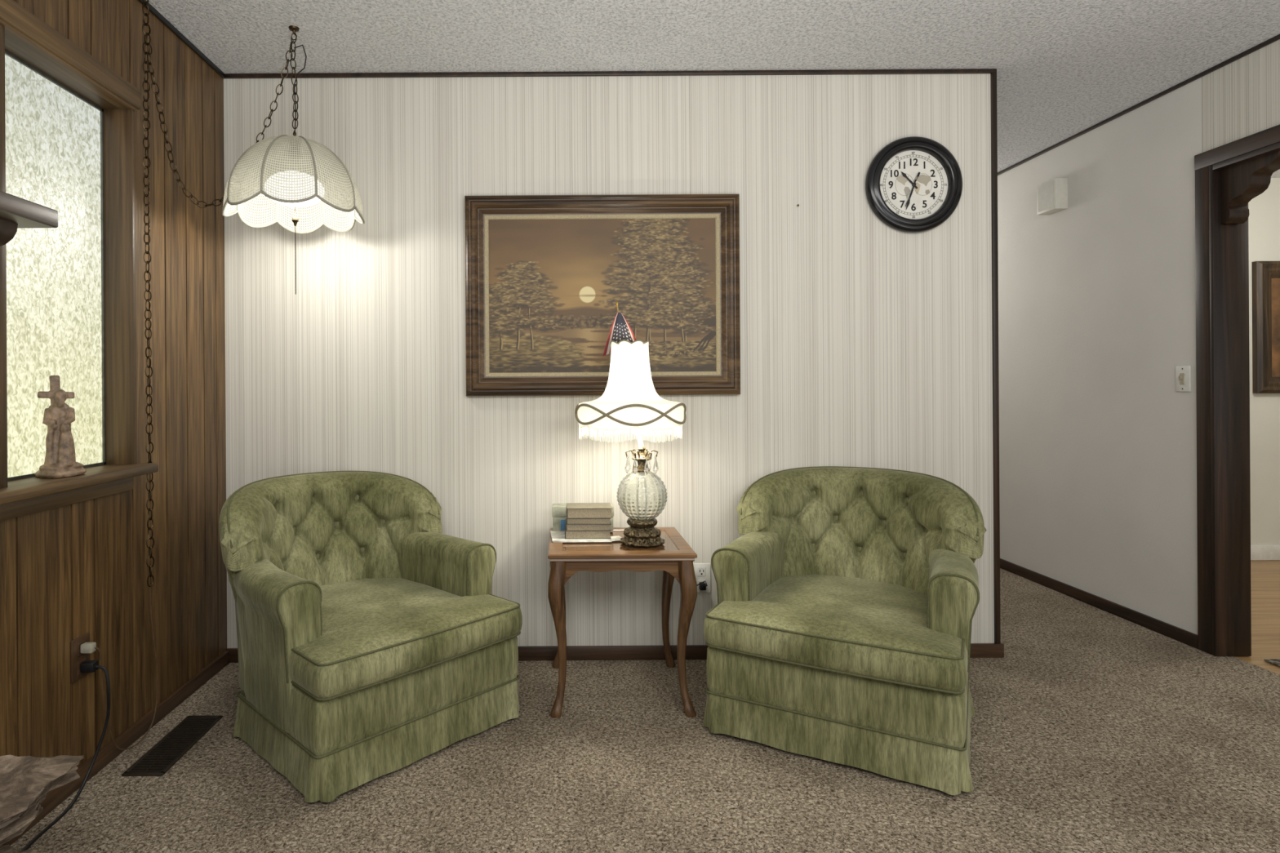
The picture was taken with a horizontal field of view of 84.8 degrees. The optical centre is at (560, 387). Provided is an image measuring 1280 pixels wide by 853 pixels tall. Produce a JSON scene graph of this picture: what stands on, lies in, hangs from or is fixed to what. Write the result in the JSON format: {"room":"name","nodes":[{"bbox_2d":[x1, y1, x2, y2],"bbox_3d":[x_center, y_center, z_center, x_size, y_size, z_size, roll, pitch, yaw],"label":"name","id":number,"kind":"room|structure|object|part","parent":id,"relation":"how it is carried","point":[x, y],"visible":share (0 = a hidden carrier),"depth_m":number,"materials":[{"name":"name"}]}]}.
{"room":"living room","nodes":[
{"label":"living room","id":0,"kind":"room"},
{"bbox_2d":[0,0,226,769],"bbox_3d":[-1.385,-0.076,1.000,0.080,2.359,3.600,0,0,0],"label":"wall","id":1,"kind":"structure","parent":0,"point":[69,572],"depth_m":2.28,"materials":[{"name":"brown wood"}]},
{"bbox_2d":[0,191,57,246],"bbox_3d":[-1.197,-0.283,0.902,0.300,0.170,1.105,0,0,0],"label":"mantel shelf","id":2,"kind":"object","parent":1,"relation":"attached to","point":[15,212],"visible":1,"depth_m":1.39,"materials":[{"name":"brown wood"}]},
{"bbox_2d":[4,49,105,480],"bbox_3d":[-1.407,-0.314,1.806,0.014,1.105,0.673,0,0,0],"label":"window","id":3,"kind":"structure","parent":1,"relation":"in","point":[53,135],"depth_m":1.93,"materials":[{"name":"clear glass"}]},
{"bbox_2d":[0,23,137,488],"bbox_3d":[-1.369,-0.315,1.808,0.114,1.115,0.695,0,0,0],"label":"trim","id":4,"kind":"structure","parent":1,"relation":"attached to","point":[119,140],"depth_m":2.14,"materials":[{"name":"brown wood"}]},
{"bbox_2d":[0,0,140,111],"bbox_3d":[-1.367,-0.889,1.813,0.126,0.070,0.707,0,0,0],"label":"trim","id":5,"kind":"structure","parent":1,"relation":"attached to","point":[28,37],"depth_m":1.86,"materials":[{"name":"brown wood"}]},
{"bbox_2d":[0,462,158,521],"bbox_3d":[-1.338,0.277,1.808,0.169,0.081,0.737,0,0,0],"label":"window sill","id":6,"kind":"structure","parent":1,"relation":"attached to","point":[33,495],"depth_m":1.82,"materials":[{"name":"brown wood"}]},
{"bbox_2d":[34,375,86,478],"bbox_3d":[-1.338,0.102,1.856,0.107,0.268,0.107,0,0,8],"label":"figurine","id":7,"kind":"object","parent":6,"relation":"on","point":[60,461],"visible":1,"depth_m":1.83,"materials":[{"name":"brown wood"}]},
{"bbox_2d":[70,632,89,683],"bbox_3d":[-1.336,0.753,1.940,0.008,0.116,0.072,0,0,0],"label":"electrical outlet","id":8,"kind":"object","parent":1,"relation":"attached to","point":[77,657],"visible":0.84,"depth_m":1.92,"materials":[{"name":"brown plastic"}]},
{"bbox_2d":[76,639,85,657],"bbox_3d":[-1.334,0.727,1.940,0.004,0.038,0.034,0,0,0],"label":"socket","id":9,"kind":"object","parent":8,"relation":"attached to","point":[79,642],"depth_m":1.93,"materials":[{"name":"plastic"}]},
{"bbox_2d":[77,657,85,675],"bbox_3d":[-1.334,0.779,1.940,0.004,0.038,0.034,0,0,0],"label":"socket","id":10,"kind":"object","parent":8,"relation":"attached to","point":[80,660],"depth_m":1.93,"materials":[{"name":"brown plastic"}]},
{"bbox_2d":[80,585,157,750],"bbox_3d":[-1.310,0.859,2.085,0.040,0.468,0.314,0,0,0],"label":"cord","id":11,"kind":"object","parent":1,"relation":"attached to","point":[86,647],"visible":0.96,"depth_m":2.01,"materials":[{"name":"plastic"}]},
{"bbox_2d":[28,650,229,830],"bbox_3d":[-1.330,1.078,0.993,0.016,0.050,3.586,0,0,0],"label":"baseboard","id":12,"kind":"structure","parent":1,"relation":"attached to","point":[109,752],"depth_m":2.15,"materials":[{"name":"brown wood"}]},
{"bbox_2d":[137,0,224,77],"bbox_3d":[-1.348,-1.247,0.994,0.010,0.018,3.588,0,0,0],"label":"trim","id":13,"kind":"structure","parent":1,"relation":"attached to","point":[152,9],"depth_m":2.48,"materials":[{"name":"brown wood"}]},
{"bbox_2d":[223,73,994,648],"bbox_3d":[0.151,-0.086,2.850,3.193,2.359,0.100,0,0,0],"label":"wall","id":14,"kind":"structure","parent":0,"point":[865,342],"depth_m":2.80,"materials":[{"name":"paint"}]},
{"bbox_2d":[464,194,740,395],"bbox_3d":[0.169,-0.368,2.780,1.094,0.799,0.040,0,0,0],"label":"framed painting","id":15,"kind":"object","parent":14,"relation":"attached to","point":[546,276],"visible":0.93,"depth_m":2.79,"materials":[{"name":"brown wood"}]},
{"bbox_2d":[222,68,995,78],"bbox_3d":[0.195,-1.258,2.794,3.097,0.016,0.012,0,0,0],"label":"trim","id":16,"kind":"structure","parent":14,"relation":"attached to","point":[718,73],"depth_m":2.79,"materials":[{"name":"brown wood"}]},
{"bbox_2d":[226,643,1004,662],"bbox_3d":[0.219,1.065,2.793,3.115,0.055,0.014,0,0,0],"label":"baseboard","id":17,"kind":"structure","parent":14,"relation":"attached to","point":[977,650],"depth_m":2.79,"materials":[{"name":"brown wood"}]},
{"bbox_2d":[693,563,710,592],"bbox_3d":[0.567,0.765,2.796,0.072,0.116,0.008,0,0,0],"label":"electrical outlet","id":18,"kind":"object","parent":14,"relation":"attached to","point":[702,571],"visible":0.74,"depth_m":2.79,"materials":[{"name":"white plastic"}]},
{"bbox_2d":[697,579,706,589],"bbox_3d":[0.567,0.791,2.794,0.034,0.038,0.004,0,0,0],"label":"socket","id":19,"kind":"object","parent":18,"relation":"attached to","point":[698,580],"depth_m":2.79,"materials":[{"name":"plastic"}]},
{"bbox_2d":[697,566,706,576],"bbox_3d":[0.567,0.739,2.794,0.034,0.038,0.004,0,0,0],"label":"socket","id":20,"kind":"object","parent":18,"relation":"attached to","point":[701,571],"depth_m":2.79,"materials":[{"name":"white plastic"}]},
{"bbox_2d":[697,580,707,590],"bbox_3d":[0.513,0.710,2.767,0.137,0.233,0.048,0,0,0],"label":"plug","id":21,"kind":"object","parent":14,"relation":"attached to","point":[702,585],"visible":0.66,"depth_m":2.76,"materials":[{"name":"black plastic"}]},
{"bbox_3d":[0.513,0.710,2.766,0.140,0.233,0.027,0,0,10],"label":"cord","id":22,"kind":"part","parent":21,"relation":"part of","materials":[{"name":"black plastic"}]},
{"bbox_2d":[865,136,962,232],"bbox_3d":[1.414,-0.810,2.781,0.384,0.384,0.038,0,0,0],"label":"wall clock","id":23,"kind":"object","parent":14,"relation":"attached to","point":[913,184],"visible":1,"depth_m":2.79,"materials":[{"name":"plastic"}]},
{"bbox_2d":[990,69,1000,644],"bbox_3d":[1.747,-0.097,2.845,0.020,2.359,0.110,0,0,0],"label":"trim","id":24,"kind":"structure","parent":14,"relation":"attached to","point":[993,75],"depth_m":2.79,"materials":[{"name":"brown wood"}]},
{"bbox_2d":[17,560,1279,852],"bbox_3d":[2.035,1.131,2.700,7.145,0.100,7.000,0,0,0],"label":"floor","id":25,"kind":"structure","parent":0,"point":[1095,730],"depth_m":1.94,"materials":[{"name":"carpet"}]},
{"bbox_2d":[0,750,79,852],"bbox_3d":[-1.137,0.917,0.976,0.399,0.356,0.930,0,0,0],"label":"stone hearth","id":26,"kind":"object","parent":25,"relation":"on","point":[28,779],"visible":1,"depth_m":1.32,"materials":[{"name":"brown stone"}]},
{"bbox_2d":[19,660,110,852],"bbox_3d":[-1.289,0.934,1.716,0.082,0.341,0.474,0,0,0],"label":"power cord","id":27,"kind":"object","parent":25,"relation":"on","point":[87,666],"visible":1,"depth_m":1.92,"materials":[{"name":"black rubber"}]},
{"bbox_2d":[121,715,222,776],"bbox_3d":[-1.185,1.099,2.149,0.116,0.006,0.354,0,0,0],"label":"floor vent","id":28,"kind":"object","parent":25,"relation":"in","point":[173,746],"visible":1,"depth_m":2.13,"materials":[{"name":"metal"}]},
{"bbox_2d":[218,471,522,802],"bbox_3d":[-0.681,0.712,2.362,0.822,0.773,0.911,0,0,-45],"label":"armchair","id":29,"kind":"object","parent":25,"relation":"on","point":[373,640],"visible":1,"depth_m":2.14,"materials":[{"name":"green fabric"}]},
{"bbox_3d":[-0.868,0.757,2.103,0.149,0.422,0.432,0,0,-45],"label":"armrest","id":30,"kind":"part","parent":29,"relation":"part of","materials":[{"name":"green fabric"}]},
{"bbox_3d":[-0.856,0.563,2.536,0.820,0.473,0.379,0,0,-45],"label":"backrest","id":31,"kind":"part","parent":29,"relation":"part of","materials":[{"name":"green fabric"}]},
{"bbox_3d":[-0.561,0.895,2.243,0.714,0.154,0.506,0,0,-45],"label":"rail","id":32,"kind":"part","parent":29,"relation":"part of","materials":[{"name":"green fabric"}]},
{"bbox_2d":[288,577,522,701],"bbox_3d":[-0.619,0.762,2.300,0.720,0.121,0.734,0,0,-45],"label":"seat cushion","id":33,"kind":"object","parent":29,"relation":"on","point":[375,633],"depth_m":2.08,"materials":[{"name":"green fabric"}]},
{"bbox_3d":[-0.422,0.754,2.549,0.149,0.422,0.432,0,0,-45],"label":"armrest","id":34,"kind":"part","parent":29,"relation":"part of","materials":[{"name":"green fabric"}]},
{"bbox_2d":[547,527,697,718],"bbox_3d":[0.207,0.822,2.523,0.494,0.542,0.454,0,0,0],"label":"side table","id":35,"kind":"object","parent":25,"relation":"on","point":[675,557],"visible":0.94,"depth_m":2.32,"materials":[{"name":"brown wood"}]},
{"bbox_3d":[-0.009,0.836,2.326,0.061,0.516,0.061,0,0,0],"label":"leg","id":36,"kind":"part","parent":35,"relation":"part of","materials":[{"name":"brown wood"}]},
{"bbox_3d":[-0.009,0.836,2.720,0.061,0.516,0.061,0,0,0],"label":"leg","id":37,"kind":"part","parent":35,"relation":"part of","materials":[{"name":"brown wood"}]},
{"bbox_2d":[550,530,612,542],"bbox_3d":[0.073,0.548,2.566,0.222,0.007,0.185,0,0,0],"label":"magazine","id":38,"kind":"object","parent":35,"relation":"on","point":[557,536],"visible":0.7,"depth_m":2.49,"materials":[{"name":"paper"}]},
{"bbox_2d":[564,524,611,539],"bbox_3d":[0.099,0.529,2.555,0.165,0.030,0.115,0,0,0],"label":"book","id":39,"kind":"object","parent":38,"relation":"on","point":[568,534],"visible":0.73,"depth_m":2.50,"materials":[{"name":"beige paper"}]},
{"bbox_2d":[564,519,611,530],"bbox_3d":[0.101,0.503,2.555,0.162,0.021,0.112,0,0,-2],"label":"book","id":40,"kind":"object","parent":39,"relation":"on","point":[580,526],"visible":0.66,"depth_m":2.50,"materials":[{"name":"beige paper"}]},
{"bbox_2d":[566,517,610,524],"bbox_3d":[0.103,0.481,2.555,0.160,0.022,0.110,0,0,1],"label":"book","id":41,"kind":"object","parent":40,"relation":"on","point":[569,521],"visible":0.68,"depth_m":2.50,"materials":[{"name":"beige paper"}]},
{"bbox_2d":[566,502,612,518],"bbox_3d":[0.105,0.452,2.555,0.163,0.036,0.112,0,0,-1],"label":"book","id":42,"kind":"object","parent":41,"relation":"on","point":[574,510],"visible":1,"depth_m":2.50,"materials":[{"name":"beige paper"}]},
{"bbox_2d":[551,502,613,532],"bbox_3d":[0.086,0.501,2.675,0.234,0.100,0.074,0,0,0],"label":"box","id":43,"kind":"object","parent":35,"relation":"on","point":[558,510],"visible":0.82,"depth_m":2.64,"materials":[{"name":"paper"}]},
{"bbox_2d":[610,535,622,541],"bbox_3d":[0.199,0.549,2.530,0.060,0.002,0.070,0,0,-17],"label":"paper card","id":44,"kind":"object","parent":35,"relation":"on","point":[613,538],"visible":0.53,"depth_m":2.53,"materials":[{"name":"white paper"}]},
{"bbox_2d":[574,339,686,547],"bbox_3d":[0.247,0.193,2.460,0.390,0.714,0.390,0,0,-32],"label":"table lamp","id":45,"kind":"object","parent":35,"relation":"on","point":[629,400],"visible":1,"depth_m":2.39,"materials":[{"name":"glass"},{"name":"bronze"},{"name":"white fabric"}]},
{"bbox_2d":[602,301,635,356],"bbox_3d":[0.229,-0.176,2.548,0.148,0.278,0.023,0,0,-2],"label":"flag","id":46,"kind":"object","parent":45,"relation":"attached to","point":[620,330],"visible":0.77,"depth_m":2.54,"materials":[{"name":"multicoloured fabric"}]},
{"bbox_3d":[0.245,-0.157,2.460,0.138,0.015,0.138,0,0,0],"label":"cord","id":47,"kind":"part","parent":45,"relation":"part of","materials":[{"name":"white fabric"}]},
{"bbox_3d":[0.247,0.090,2.460,0.390,0.073,0.390,0,0,0],"label":"wavy cord","id":48,"kind":"part","parent":45,"relation":"part of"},
{"bbox_3d":[0.247,0.090,2.460,0.390,0.073,0.390,0,0,0],"label":"wavy cord","id":49,"kind":"part","parent":45,"relation":"part of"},
{"bbox_3d":[0.246,-0.010,2.460,0.370,0.304,0.370,0,0,0],"label":"lamp shade","id":50,"kind":"part","parent":45,"relation":"part of","materials":[{"name":"white fabric"}]},
{"bbox_3d":[0.272,0.152,2.460,0.048,0.129,0.018,0,0,0],"label":"lamp stem","id":51,"kind":"part","parent":45,"relation":"part of","materials":[{"name":"white plastic"}]},
{"bbox_3d":[0.288,0.382,2.460,0.178,0.178,0.179,0,0,0],"label":"glass globe","id":52,"kind":"part","parent":45,"relation":"part of"},
{"bbox_3d":[0.424,0.833,2.720,0.061,0.516,0.061,0,0,0],"label":"leg","id":53,"kind":"part","parent":35,"relation":"part of","materials":[{"name":"brown wood"}]},
{"bbox_3d":[0.424,0.833,2.326,0.061,0.516,0.061,0,0,0],"label":"leg","id":54,"kind":"part","parent":35,"relation":"part of","materials":[{"name":"brown wood"}]},
{"bbox_2d":[702,466,986,795],"bbox_3d":[0.977,0.701,2.376,0.822,0.773,0.911,0,0,31],"label":"armchair","id":55,"kind":"object","parent":25,"relation":"on","point":[838,630],"visible":1,"depth_m":2.13,"materials":[{"name":"green fabric"}]},
{"bbox_3d":[0.680,0.747,2.495,0.149,0.422,0.432,0,0,31],"label":"armrest","id":56,"kind":"part","parent":55,"relation":"part of","materials":[{"name":"green fabric"}]},
{"bbox_2d":[703,573,968,694],"bbox_3d":[0.931,0.752,2.300,0.720,0.121,0.734,0,0,31],"label":"seat cushion","id":57,"kind":"object","parent":55,"relation":"on","point":[874,628],"depth_m":2.07,"materials":[{"name":"green fabric"}]},
{"bbox_3d":[0.891,0.885,2.232,0.714,0.154,0.506,0,0,31],"label":"rail","id":58,"kind":"part","parent":55,"relation":"part of","materials":[{"name":"green fabric"}]},
{"bbox_3d":[1.102,0.550,2.587,0.820,0.473,0.379,0,0,31],"label":"backrest","id":59,"kind":"part","parent":55,"relation":"part of","materials":[{"name":"green fabric"}]},
{"bbox_3d":[1.221,0.743,2.170,0.149,0.422,0.432,0,0,31],"label":"armrest","id":60,"kind":"part","parent":55,"relation":"part of","materials":[{"name":"green fabric"}]},
{"bbox_2d":[1263,658,1279,666],"bbox_3d":[3.067,1.070,2.540,0.600,0.008,0.400,0,0,0],"label":"floor mat","id":61,"kind":"object","parent":25,"relation":"on","point":[1274,661],"visible":1,"depth_m":2.72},
{"bbox_2d":[146,0,1279,177],"bbox_3d":[2.019,-1.328,2.700,7.145,0.100,7.000,0,0,0],"label":"ceiling","id":62,"kind":"structure","parent":0,"point":[1064,68],"depth_m":2.53,"materials":[{"name":"white paint"}]},
{"bbox_2d":[142,0,364,586],"bbox_3d":[-1.010,-0.315,2.426,0.625,1.888,0.488,0,0,0],"label":"hanging lamp","id":63,"kind":"object","parent":62,"relation":"hanging from","point":[299,184],"visible":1,"depth_m":2.29,"materials":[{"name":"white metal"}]},
{"bbox_3d":[-1.304,-0.305,2.202,0.027,1.874,0.022,0,0,0],"label":"hanging chain","id":64,"kind":"part","parent":63,"relation":"part of","materials":[{"name":"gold metal"}]},
{"bbox_3d":[-1.162,-0.924,2.373,0.454,0.638,0.150,0,0,-33],"label":"swag chain","id":65,"kind":"part","parent":63,"relation":"part of","materials":[{"name":"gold metal"}]},
{"bbox_3d":[-0.930,-0.729,2.440,0.452,0.275,0.452,0,0,0],"label":"lamp shade","id":66,"kind":"part","parent":63,"relation":"part of","materials":[{"name":"beige fabric"}]},
{"bbox_3d":[-0.930,-0.729,2.440,0.460,0.283,0.460,0,0,0],"label":"shade trim","id":67,"kind":"part","parent":63,"relation":"part of","materials":[{"name":"white fabric"}]},
{"bbox_3d":[-0.932,-1.074,2.441,0.026,0.339,0.021,0,0,-14],"label":"support chain","id":68,"kind":"part","parent":63,"relation":"part of","materials":[{"name":"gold metal"}]},
{"bbox_3d":[-0.928,-0.484,2.440,0.024,0.317,0.024,0,0,0],"label":"pull chain","id":69,"kind":"part","parent":63,"relation":"part of","materials":[{"name":"gold metal"}]},
{"bbox_2d":[274,196,320,207],"bbox_3d":[-0.929,-0.693,2.440,0.196,0.116,0.196,0,0,0],"label":"diffuser","id":70,"kind":"object","parent":63,"relation":"attached to","point":[312,202],"depth_m":2.43,"materials":[{"name":"white glass"}]},
{"bbox_3d":[-0.911,-1.040,2.440,0.046,0.322,0.004,0,0,0],"label":"lamp cord","id":71,"kind":"part","parent":63,"relation":"part of","materials":[{"name":"black metal"}]},
{"bbox_2d":[997,39,1279,635],"bbox_3d":[2.685,-0.103,2.650,0.117,2.359,6.900,0,0,0],"label":"wall","id":72,"kind":"structure","parent":0,"point":[1097,294],"depth_m":3.30,"materials":[{"name":"white paint"}]},
{"bbox_2d":[1036,177,1067,215],"bbox_3d":[2.589,-1.003,3.666,0.070,0.160,0.140,0,0,0],"label":"door chime","id":73,"kind":"object","parent":72,"relation":"attached to","point":[1052,194],"visible":1,"depth_m":3.62,"materials":[{"name":"white plastic"}]},
{"bbox_2d":[1037,181,1053,212],"bbox_3d":[2.555,-1.003,3.666,0.002,0.132,0.116,0,0,0],"label":"grille","id":74,"kind":"object","parent":73,"relation":"attached to","point":[1045,190],"depth_m":3.66,"materials":[{"name":"white plastic"}]},
{"bbox_2d":[1000,558,1197,648],"bbox_3d":[2.627,1.049,4.481,0.014,0.055,3.237,0,0,0],"label":"baseboard","id":75,"kind":"structure","parent":72,"relation":"attached to","point":[1189,638],"depth_m":3.33,"materials":[{"name":"brown wood"}]},
{"bbox_2d":[997,34,1279,175],"bbox_3d":[2.614,-1.274,2.650,0.010,0.016,6.900,0,0,0],"label":"trim","id":76,"kind":"structure","parent":72,"relation":"attached to","point":[1277,37],"depth_m":3.05,"materials":[{"name":"brown wood"}]},
{"bbox_2d":[1175,365,1191,391],"bbox_3d":[2.617,-0.036,2.932,0.020,0.108,0.066,0,0,0],"label":"light switch","id":77,"kind":"object","parent":72,"relation":"attached to","point":[1183,373],"visible":1,"depth_m":2.92,"materials":[{"name":"white plastic"}]},
{"bbox_2d":[1195,164,1251,656],"bbox_3d":[2.686,0.061,2.150,0.144,2.030,1.426,0,0,0],"label":"trim","id":78,"kind":"structure","parent":72,"relation":"attached to","point":[1221,250],"depth_m":2.78,"materials":[{"name":"brown wood"}]},
{"bbox_2d":[1194,124,1279,170],"bbox_3d":[2.678,-0.911,2.150,0.146,0.085,1.426,0,0,0],"label":"trim","id":79,"kind":"structure","parent":72,"relation":"attached to","point":[1265,142],"depth_m":2.66,"materials":[{"name":"brown wood"}]},
{"bbox_2d":[1220,151,1279,223],"bbox_3d":[2.679,-0.760,2.671,0.077,0.217,0.226,0,0,0],"label":"trim","id":80,"kind":"structure","parent":72,"relation":"attached to","point":[1240,184],"depth_m":2.71,"materials":[{"name":"brown wood"}]},
{"bbox_2d":[1248,177,1279,545],"bbox_3d":[4.171,-0.113,4.350,2.856,2.359,0.100,0,0,0],"label":"wall","id":81,"kind":"structure","parent":0,"point":[1264,219],"depth_m":4.30,"materials":[{"name":"beige paint"}]},
{"bbox_2d":[1250,545,1279,560],"bbox_3d":[4.129,1.022,4.293,2.756,0.090,0.015,0,0,0],"label":"baseboard","id":82,"kind":"structure","parent":81,"relation":"attached to","point":[1258,553],"depth_m":4.29,"materials":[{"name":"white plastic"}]},
{"bbox_2d":[1251,261,1279,393],"bbox_3d":[4.618,-0.371,4.277,0.690,0.810,0.045,0,0,0],"label":"framed picture","id":83,"kind":"object","parent":81,"relation":"attached to","point":[1265,274],"visible":1,"depth_m":4.27},
{"bbox_2d":[1271,277,1279,377],"bbox_3d":[4.618,-0.371,4.292,0.500,0.620,0.008,0,0,0],"label":"art","id":84,"kind":"object","parent":83,"relation":"attached to","point":[1275,282],"depth_m":4.29}
]}

